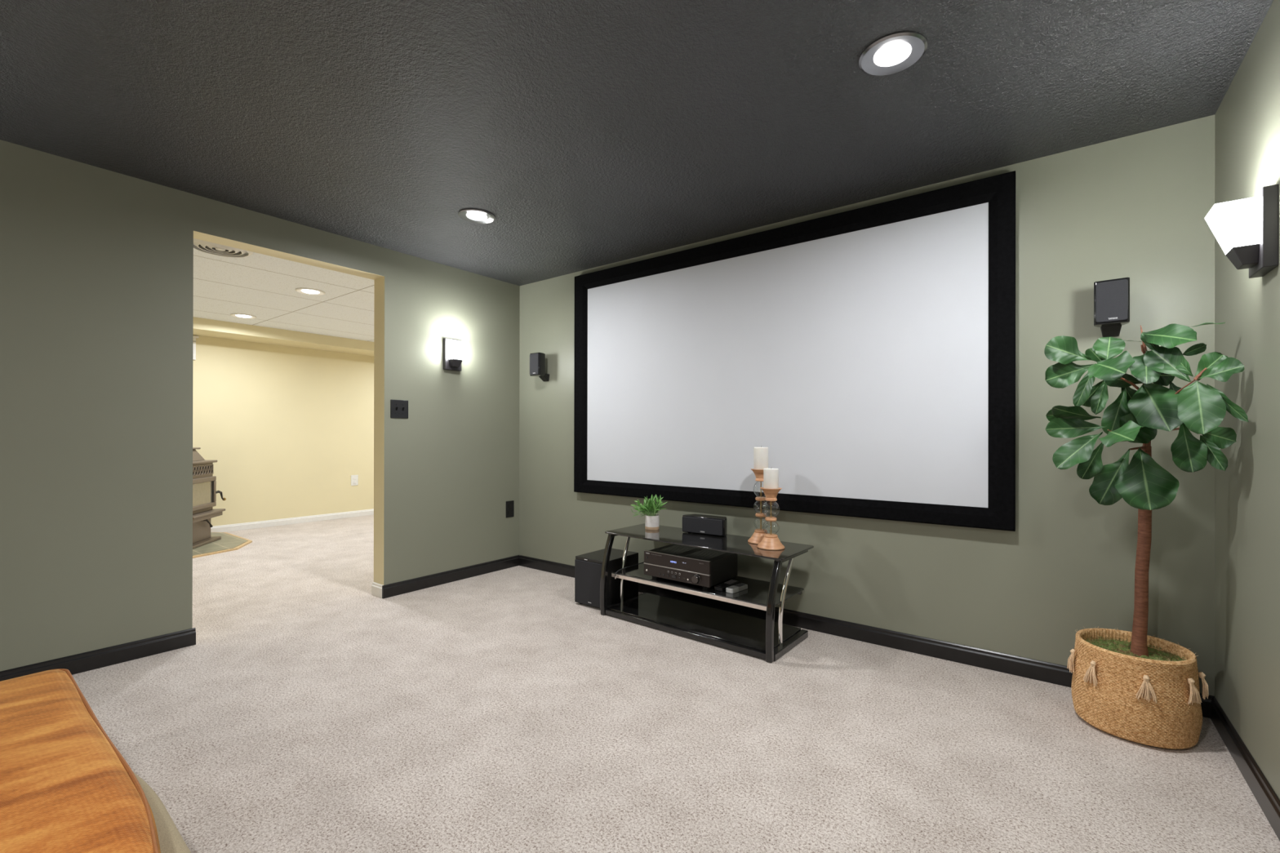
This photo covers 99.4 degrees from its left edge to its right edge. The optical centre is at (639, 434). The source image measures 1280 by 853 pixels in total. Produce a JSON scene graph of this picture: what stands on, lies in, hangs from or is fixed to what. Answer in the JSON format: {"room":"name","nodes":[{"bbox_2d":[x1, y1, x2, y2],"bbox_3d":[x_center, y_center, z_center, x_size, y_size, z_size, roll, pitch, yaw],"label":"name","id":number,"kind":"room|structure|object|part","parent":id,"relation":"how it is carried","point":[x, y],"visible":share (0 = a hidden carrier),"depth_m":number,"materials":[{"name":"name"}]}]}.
{"room":"home theater","nodes":[
{"label":"home theater","id":0,"kind":"room"},
{"bbox_2d":[0,139,519,671],"bbox_3d":[-2.103,-0.075,3.119,0.135,2.300,8.900,0,0,37],"label":"wall","id":1,"kind":"structure","parent":0,"point":[96,264],"depth_m":2.62,"materials":[{"name":"green paint"}]},
{"bbox_2d":[0,627,195,681],"bbox_3d":[-3.500,1.028,1.149,0.014,0.084,4.076,0,0,37],"label":"baseboard","id":2,"kind":"structure","parent":1,"relation":"attached to","point":[111,655],"depth_m":2.52,"materials":[{"name":"black paint"}]},
{"bbox_2d":[371,582,382,598],"bbox_3d":[-1.740,1.034,3.601,0.134,0.084,0.014,0,0,37],"label":"baseboard","id":3,"kind":"object","parent":1,"relation":"attached to","point":[376,588],"visible":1,"depth_m":3.59,"materials":[{"name":"white paint"}]},
{"bbox_2d":[390,399,408,418],"bbox_3d":[-1.611,-0.169,3.644,0.017,0.122,0.124,0,0,37],"label":"light switch","id":4,"kind":"object","parent":1,"relation":"attached to","point":[398,408],"visible":1,"depth_m":3.64,"materials":[{"name":"black plastic"}]},
{"bbox_2d":[382,555,519,599],"bbox_3d":[-1.337,1.035,4.010,0.014,0.084,1.150,0,0,37],"label":"baseboard","id":5,"kind":"structure","parent":1,"relation":"attached to","point":[389,590],"depth_m":3.92,"materials":[{"name":"black paint"}]},
{"bbox_2d":[443,337,468,371],"bbox_3d":[-1.330,-0.578,3.928,0.122,0.224,0.136,0,0,37],"label":"wall sconce","id":6,"kind":"object","parent":1,"relation":"attached to","point":[454,350],"visible":1,"depth_m":3.90,"materials":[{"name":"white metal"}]},
{"bbox_3d":[-1.316,-0.603,3.917,0.088,0.126,0.128,0,0,37],"label":"lamp shade","id":7,"kind":"part","parent":6,"relation":"part of","materials":[{"name":"white glass"}]},
{"bbox_2d":[506,500,514,517],"bbox_3d":[-1.052,0.606,4.391,0.008,0.132,0.080,0,0,37],"label":"power outlet","id":8,"kind":"object","parent":1,"relation":"attached to","point":[509,504],"visible":1,"depth_m":4.39,"materials":[{"name":"black plastic"}]},
{"bbox_2d":[192,335,373,526],"bbox_3d":[-4.598,-0.045,6.008,0.100,2.236,7.300,0,0,37],"label":"wall","id":9,"kind":"structure","parent":0,"point":[286,429],"depth_m":6.41,"materials":[{"name":"yellow paint"}]},
{"bbox_2d":[192,335,198,359],"bbox_3d":[-4.964,-0.915,5.410,0.035,0.255,0.900,0,0,37],"label":"window","id":10,"kind":"structure","parent":9,"relation":"in","point":[194,336],"depth_m":5.74,"materials":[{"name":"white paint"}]},
{"bbox_3d":[-4.970,-0.913,5.414,0.020,0.250,0.860,0,0,37],"label":"frame","id":11,"kind":"part","parent":10,"relation":"part of","materials":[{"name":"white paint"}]},
{"bbox_2d":[193,316,373,355],"bbox_3d":[-3.815,-1.103,6.578,0.460,0.114,5.250,0,0,37],"label":"ceiling beam","id":12,"kind":"structure","parent":9,"relation":"attached to","point":[202,326],"depth_m":6.04,"materials":[{"name":"yellow paint"}]},
{"bbox_2d":[210,508,373,532],"bbox_3d":[-3.996,1.038,6.710,0.014,0.075,5.250,0,0,37],"label":"baseboard","id":13,"kind":"structure","parent":9,"relation":"attached to","point":[224,528],"depth_m":6.46,"materials":[{"name":"white paint"}]},
{"bbox_2d":[351,475,358,485],"bbox_3d":[-3.720,0.601,7.079,0.010,0.136,0.090,0,0,37],"label":"power outlet","id":14,"kind":"object","parent":9,"relation":"attached to","point":[354,478],"visible":1,"depth_m":7.08,"materials":[{"name":"white paint"}]},
{"bbox_2d":[193,244,374,342],"bbox_3d":[-3.154,-1.191,4.919,3.715,0.060,7.300,0,0,37],"label":"ceiling","id":15,"kind":"structure","parent":0,"point":[260,286],"depth_m":4.56,"materials":[{"name":"white tile"}]},
{"bbox_2d":[193,238,253,257],"bbox_3d":[-2.592,-1.149,3.354,0.330,0.025,0.330,0,0,37],"label":"ceiling vent","id":16,"kind":"object","parent":15,"relation":"in","point":[212,248],"visible":0.76,"depth_m":3.37,"materials":[{"name":"metal"}]},
{"bbox_2d":[230,313,256,319],"bbox_3d":[-3.886,-1.156,5.323,0.210,0.012,0.210,0,0,37],"label":"recessed light","id":17,"kind":"object","parent":15,"relation":"in","point":[237,315],"visible":1,"depth_m":5.30,"materials":[{"name":"white paint"}]},
{"bbox_3d":[-3.886,-1.156,5.323,0.124,0.012,0.124,0,0,37],"label":"bulb","id":18,"kind":"part","parent":17,"relation":"part of","materials":[{"name":"white glass"}]},
{"bbox_2d":[295,287,325,295],"bbox_3d":[-2.674,-1.154,4.406,0.210,0.012,0.210,0,0,37],"label":"recessed light","id":19,"kind":"object","parent":15,"relation":"in","point":[312,291],"visible":1,"depth_m":4.39,"materials":[{"name":"white paint"}]},
{"bbox_3d":[-2.674,-1.154,4.406,0.124,0.012,0.124,0,0,37],"label":"bulb","id":20,"kind":"part","parent":19,"relation":"part of","materials":[{"name":"white glass"}]},
{"bbox_2d":[0,0,1273,285],"bbox_3d":[-1.229,-1.256,0.770,4.090,0.060,6.400,0,0,37],"label":"ceiling","id":21,"kind":"structure","parent":0,"point":[593,133],"depth_m":1.98,"materials":[{"name":"black paint"}]},
{"bbox_2d":[457,208,495,223],"bbox_3d":[-0.913,-1.217,3.037,0.200,0.012,0.200,0,0,37],"label":"recessed light","id":22,"kind":"object","parent":21,"relation":"in","point":[476,215],"visible":1,"depth_m":3.02,"materials":[{"name":"white metal"}]},
{"bbox_3d":[-0.913,-1.217,3.037,0.110,0.012,0.110,0,0,37],"label":"bulb","id":23,"kind":"part","parent":22,"relation":"part of","materials":[{"name":"white glass"}]},
{"bbox_2d":[858,30,927,75],"bbox_3d":[0.809,-1.215,1.742,0.200,0.012,0.200,0,0,37],"label":"recessed light","id":24,"kind":"object","parent":21,"relation":"in","point":[891,53],"visible":1,"depth_m":1.73,"materials":[{"name":"white metal"}]},
{"bbox_3d":[0.809,-1.215,1.742,0.110,0.012,0.110,0,0,37],"label":"bulb","id":25,"kind":"part","parent":24,"relation":"part of","materials":[{"name":"white glass"}]},
{"bbox_2d":[71,514,1279,852],"bbox_3d":[-1.985,1.115,2.965,7.940,0.080,9.000,0,0,37],"label":"floor","id":26,"kind":"structure","parent":0,"point":[309,710],"depth_m":1.90,"materials":[{"name":"beige carpet"}]},
{"bbox_2d":[0,668,191,852],"bbox_3d":[-1.419,0.869,0.807,1.500,0.410,1.084,0,0,37],"label":"table","id":27,"kind":"object","parent":26,"relation":"on","point":[65,787],"visible":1,"depth_m":1.07,"materials":[{"name":"orange wood"}]},
{"bbox_2d":[192,532,252,558],"bbox_3d":[-4.503,1.063,4.878,1.384,0.018,1.615,0,0,37],"label":"hearth pad","id":28,"kind":"object","parent":26,"relation":"on","point":[228,542],"visible":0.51,"depth_m":5.16,"materials":[{"name":"beige tile"}]},
{"bbox_2d":[192,447,226,549],"bbox_3d":[-4.381,0.593,5.186,0.525,0.924,0.653,0,0,-14],"label":"stove","id":29,"kind":"object","parent":28,"relation":"on","point":[204,483],"visible":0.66,"depth_m":5.24,"materials":[{"name":"brown metal"}]},
{"bbox_3d":[-4.198,0.569,5.188,0.007,0.222,0.424,0,0,-14],"label":"door glass","id":30,"kind":"part","parent":29,"relation":"part of","materials":[{"name":"glass"}]},
{"bbox_3d":[-4.190,0.568,5.190,0.027,0.300,0.484,0,0,-14],"label":"door","id":31,"kind":"part","parent":29,"relation":"part of","materials":[{"name":"brown metal"}]},
{"bbox_3d":[-4.400,0.269,5.139,0.465,0.023,0.524,0,0,-14],"label":"plate","id":32,"kind":"part","parent":29,"relation":"part of","materials":[{"name":"brown metal"}]},
{"bbox_3d":[-4.379,1.041,5.144,0.470,0.027,0.560,0,0,-14],"label":"plate","id":33,"kind":"part","parent":29,"relation":"part of","materials":[{"name":"brown metal"}]},
{"bbox_3d":[-4.235,0.617,5.476,0.028,0.104,0.114,0,0,3],"label":"door handle","id":34,"kind":"part","parent":29,"relation":"part of","materials":[{"name":"metal"}]},
{"bbox_2d":[574,548,638,608],"bbox_3d":[-0.214,0.927,3.502,0.258,0.303,0.338,0,0,37],"label":"subwoofer","id":35,"kind":"object","parent":26,"relation":"on","point":[588,566],"visible":0.8,"depth_m":3.39,"materials":[{"name":"black wood"}]},
{"bbox_2d":[574,559,601,608],"bbox_3d":[-0.312,0.929,3.372,0.246,0.267,0.010,0,0,37],"label":"grille","id":36,"kind":"object","parent":35,"relation":"attached to","point":[587,571],"depth_m":3.37,"materials":[{"name":"black fabric"}]},
{"bbox_2d":[600,523,813,663],"bbox_3d":[0.338,0.834,3.079,1.156,0.492,0.480,0,0,39],"label":"media stand","id":37,"kind":"object","parent":26,"relation":"on","point":[713,625],"visible":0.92,"depth_m":2.96,"materials":[{"name":"black glass"}]},
{"bbox_3d":[-0.196,0.842,3.273,0.034,0.475,0.115,0,0,33],"label":"leg","id":38,"kind":"part","parent":37,"relation":"part of","materials":[{"name":"black metal"}]},
{"bbox_3d":[-0.088,0.828,3.395,0.023,0.434,0.130,0,0,28],"label":"leg","id":39,"kind":"part","parent":37,"relation":"part of","materials":[{"name":"silver metal"}]},
{"bbox_3d":[-0.082,1.061,3.415,0.034,0.036,0.404,0,0,39],"label":"foot rail","id":40,"kind":"part","parent":37,"relation":"part of","materials":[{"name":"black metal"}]},
{"bbox_2d":[614,561,644,578],"bbox_3d":[-0.012,0.804,3.281,0.292,0.113,0.047,0,0,-13],"label":"cable","id":41,"kind":"object","parent":37,"relation":"hanging from","point":[643,562],"visible":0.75,"depth_m":3.28,"materials":[{"name":"black plastic"}]},
{"bbox_2d":[631,494,666,529],"bbox_3d":[0.051,0.484,3.409,0.243,0.219,0.173,0,0,7],"label":"potted plant","id":42,"kind":"object","parent":37,"relation":"on","point":[651,518],"visible":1,"depth_m":3.39,"materials":[{"name":"green plant"}]},
{"bbox_3d":[0.077,0.551,3.403,0.088,0.086,0.088,0,0,37],"label":"pot","id":43,"kind":"part","parent":42,"relation":"part of","materials":[{"name":"white ceramic"}]},
{"bbox_3d":[0.201,1.057,2.910,1.040,0.028,0.019,0,0,39],"label":"rail","id":44,"kind":"part","parent":37,"relation":"part of","materials":[{"name":"black metal"}]},
{"bbox_2d":[644,543,737,589],"bbox_3d":[0.285,0.751,3.114,0.440,0.159,0.340,0,0,39],"label":"receiver","id":45,"kind":"object","parent":37,"relation":"on","point":[705,568],"visible":1,"depth_m":3.01,"materials":[{"name":"black metal"}]},
{"bbox_3d":[0.199,0.709,3.006,0.440,0.068,0.014,0,0,39],"label":"panel","id":46,"kind":"part","parent":45,"relation":"part of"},
{"bbox_3d":[0.199,0.780,3.006,0.440,0.062,0.014,0,0,39],"label":"panel","id":47,"kind":"part","parent":45,"relation":"part of","materials":[{"name":"black metal"}]},
{"bbox_3d":[0.298,0.776,2.903,0.049,0.049,0.024,0,0,39],"label":"volume knob","id":48,"kind":"part","parent":45,"relation":"part of","materials":[{"name":"black plastic"}]},
{"bbox_2d":[607,592,800,652],"bbox_3d":[0.333,1.041,3.074,1.040,0.008,0.400,0,0,39],"label":"shelf","id":49,"kind":"object","parent":37,"relation":"attached to","point":[714,624],"depth_m":3.02,"materials":[{"name":"black glass"}]},
{"bbox_2d":[682,514,726,536],"bbox_3d":[0.397,0.542,3.242,0.279,0.104,0.109,0,0,34],"label":"speaker","id":50,"kind":"object","parent":37,"relation":"on","point":[712,525],"visible":1,"depth_m":3.20},
{"bbox_2d":[611,563,804,606],"bbox_3d":[0.357,0.835,3.102,1.046,0.007,0.397,0,0,39],"label":"shelf","id":51,"kind":"object","parent":37,"relation":"attached to","point":[756,594],"depth_m":2.93,"materials":[{"name":"black glass"}]},
{"bbox_2d":[604,523,813,560],"bbox_3d":[0.356,0.599,3.102,1.156,0.009,0.410,0,0,39],"label":"shelf","id":52,"kind":"object","parent":37,"relation":"attached to","point":[738,544],"depth_m":3.00,"materials":[{"name":"black glass"}]},
{"bbox_2d":[714,579,739,591],"bbox_3d":[0.472,0.821,2.950,0.050,0.021,0.190,0,0,40],"label":"remote control","id":53,"kind":"object","parent":37,"relation":"on","point":[722,587],"visible":0.96,"depth_m":2.92,"materials":[{"name":"black plastic"}]},
{"bbox_2d":[725,583,747,593],"bbox_3d":[0.515,0.819,2.887,0.142,0.025,0.046,0,0,-44],"label":"remote control","id":54,"kind":"object","parent":37,"relation":"on","point":[740,587],"visible":1,"depth_m":2.86,"materials":[{"name":"white plastic"}]},
{"bbox_2d":[747,468,768,544],"bbox_3d":[0.666,0.394,2.991,0.142,0.402,0.142,0,0,37],"label":"candle holder","id":55,"kind":"object","parent":37,"relation":"on","point":[757,535],"visible":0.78,"depth_m":2.97,"materials":[{"name":"brown wood"}]},
{"bbox_2d":[751,468,763,481],"bbox_3d":[0.666,0.226,2.991,0.112,0.066,0.112,0,0,37],"label":"cup","id":56,"kind":"object","parent":55,"relation":"on","point":[758,473],"depth_m":2.96,"materials":[{"name":"brown wood"}]},
{"bbox_2d":[753,445,768,470],"bbox_3d":[0.667,0.128,2.991,0.078,0.130,0.078,0,0,37],"label":"candle","id":57,"kind":"object","parent":55,"relation":"on","point":[760,454],"visible":0.9,"depth_m":2.96,"materials":[{"name":"beige wax"}]},
{"bbox_3d":[0.666,0.393,2.991,0.006,0.277,0.006,0,0,37],"label":"rod","id":58,"kind":"part","parent":55,"relation":"part of","materials":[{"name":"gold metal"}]},
{"bbox_3d":[0.666,0.401,2.990,0.082,0.073,0.082,0,0,37],"label":"glass globe","id":59,"kind":"part","parent":55,"relation":"part of"},
{"bbox_2d":[757,487,784,550],"bbox_3d":[0.687,0.438,2.847,0.142,0.312,0.142,0,0,37],"label":"candle holder","id":60,"kind":"object","parent":37,"relation":"on","point":[771,541],"visible":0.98,"depth_m":2.82,"materials":[{"name":"brown wood"}]},
{"bbox_2d":[763,467,778,488],"bbox_3d":[0.687,0.228,2.847,0.077,0.112,0.077,0,0,37],"label":"candle","id":61,"kind":"object","parent":60,"relation":"on","point":[771,476],"visible":1,"depth_m":2.81,"materials":[{"name":"beige wax"}]},
{"bbox_3d":[0.687,0.438,2.847,0.006,0.187,0.006,0,0,37],"label":"rod","id":62,"kind":"part","parent":60,"relation":"part of","materials":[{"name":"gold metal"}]},
{"bbox_3d":[0.687,0.393,2.847,0.091,0.089,0.091,0,0,37],"label":"glass globe","id":63,"kind":"part","parent":60,"relation":"part of"},
{"bbox_3d":[0.687,0.490,2.847,0.086,0.073,0.086,0,0,37],"label":"glass globe","id":64,"kind":"part","parent":60,"relation":"part of"},
{"bbox_2d":[760,487,782,501],"bbox_3d":[0.687,0.315,2.847,0.112,0.066,0.112,0,0,37],"label":"cup","id":65,"kind":"object","parent":60,"relation":"on","point":[771,495],"depth_m":2.82,"materials":[{"name":"brown wood"}]},
{"bbox_3d":[0.641,0.842,2.599,0.034,0.475,0.115,0,0,44],"label":"leg","id":66,"kind":"part","parent":37,"relation":"part of","materials":[{"name":"black metal"}]},
{"bbox_3d":[0.737,0.829,2.730,0.130,0.434,0.023,0,0,-40],"label":"leg","id":67,"kind":"part","parent":37,"relation":"part of","materials":[{"name":"silver metal"}]},
{"bbox_3d":[0.754,1.061,2.740,0.034,0.036,0.404,0,0,39],"label":"foot rail","id":68,"kind":"part","parent":37,"relation":"part of","materials":[{"name":"black metal"}]},
{"bbox_3d":[0.772,0.614,2.752,0.026,0.020,0.353,0,0,39],"label":"rail","id":69,"kind":"part","parent":37,"relation":"part of","materials":[{"name":"black metal"}]},
{"bbox_2d":[1066,626,1208,749],"bbox_3d":[1.840,0.927,2.023,0.379,0.305,0.379,0,0,-31],"label":"woven basket","id":70,"kind":"object","parent":26,"relation":"on","point":[1153,703],"visible":0.98,"depth_m":1.90,"materials":[{"name":"wicker"}]},
{"bbox_2d":[1044,322,1248,661],"bbox_3d":[1.783,0.216,1.972,0.502,1.230,0.470,0,0,37],"label":"fiddle leaf fig","id":71,"kind":"object","parent":70,"relation":"on","point":[1135,416],"visible":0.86,"depth_m":1.92,"materials":[{"name":"green plant"}]},
{"bbox_2d":[519,114,1214,696],"bbox_3d":[0.668,-0.070,3.281,4.090,2.300,0.100,0,0,37],"label":"wall","id":72,"kind":"structure","parent":0,"point":[1135,206],"depth_m":2.39,"materials":[{"name":"green paint"}]},
{"bbox_2d":[529,352,549,381],"bbox_3d":[-0.776,-0.521,4.227,0.108,0.210,0.135,0,0,37],"label":"wall speaker","id":73,"kind":"object","parent":72,"relation":"attached to","point":[537,360],"visible":1,"depth_m":4.18,"materials":[{"name":"black plastic"}]},
{"bbox_2d":[529,353,538,374],"bbox_3d":[-0.814,-0.539,4.177,0.096,0.159,0.007,0,0,37],"label":"grille","id":74,"kind":"object","parent":73,"relation":"attached to","point":[534,357],"depth_m":4.17,"materials":[{"name":"black fabric"}]},
{"bbox_2d":[573,170,1015,531],"bbox_3d":[0.600,-0.370,3.240,2.702,1.602,0.048,0,0,37],"label":"projection screen","id":75,"kind":"object","parent":72,"relation":"attached to","point":[870,350],"visible":1,"depth_m":2.93,"materials":[{"name":"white fabric"}]},
{"bbox_2d":[519,555,1214,718],"bbox_3d":[0.597,1.038,3.260,3.976,0.084,0.014,0,0,37],"label":"baseboard","id":76,"kind":"structure","parent":72,"relation":"attached to","point":[1054,673],"depth_m":2.74,"materials":[{"name":"black paint"}]},
{"bbox_2d":[1093,277,1129,337],"bbox_3d":[1.907,-0.509,2.197,0.108,0.210,0.138,0,0,40],"label":"wall speaker","id":77,"kind":"object","parent":72,"relation":"attached to","point":[1112,296],"visible":1,"depth_m":2.15,"materials":[{"name":"black plastic"}]},
{"bbox_2d":[1095,279,1128,322],"bbox_3d":[1.865,-0.526,2.147,0.096,0.159,0.007,0,0,40],"label":"grille","id":78,"kind":"object","parent":77,"relation":"attached to","point":[1112,295],"depth_m":2.14,"materials":[{"name":"black fabric"}]},
{"bbox_2d":[1214,0,1279,799],"bbox_3d":[0.360,-0.075,-0.435,0.100,2.300,6.200,0,0,37],"label":"wall","id":79,"kind":"structure","parent":0,"point":[1247,117],"depth_m":1.70,"materials":[{"name":"green paint"}]},
{"bbox_2d":[1204,183,1279,278],"bbox_3d":[1.744,-0.575,1.579,0.122,0.224,0.136,0,0,37],"label":"wall sconce","id":80,"kind":"object","parent":79,"relation":"attached to","point":[1246,230],"visible":1,"depth_m":1.54,"materials":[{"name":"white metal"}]},
{"bbox_3d":[1.730,-0.600,1.589,0.088,0.126,0.128,0,0,37],"label":"lamp shade","id":81,"kind":"part","parent":80,"relation":"part of","materials":[{"name":"white glass"}]},
{"bbox_2d":[1210,697,1279,840],"bbox_3d":[0.308,1.033,-0.407,0.014,0.084,6.186,0,0,37],"label":"baseboard","id":82,"kind":"structure","parent":79,"relation":"attached to","point":[1265,796],"depth_m":1.67,"materials":[{"name":"black paint"}]}
]}

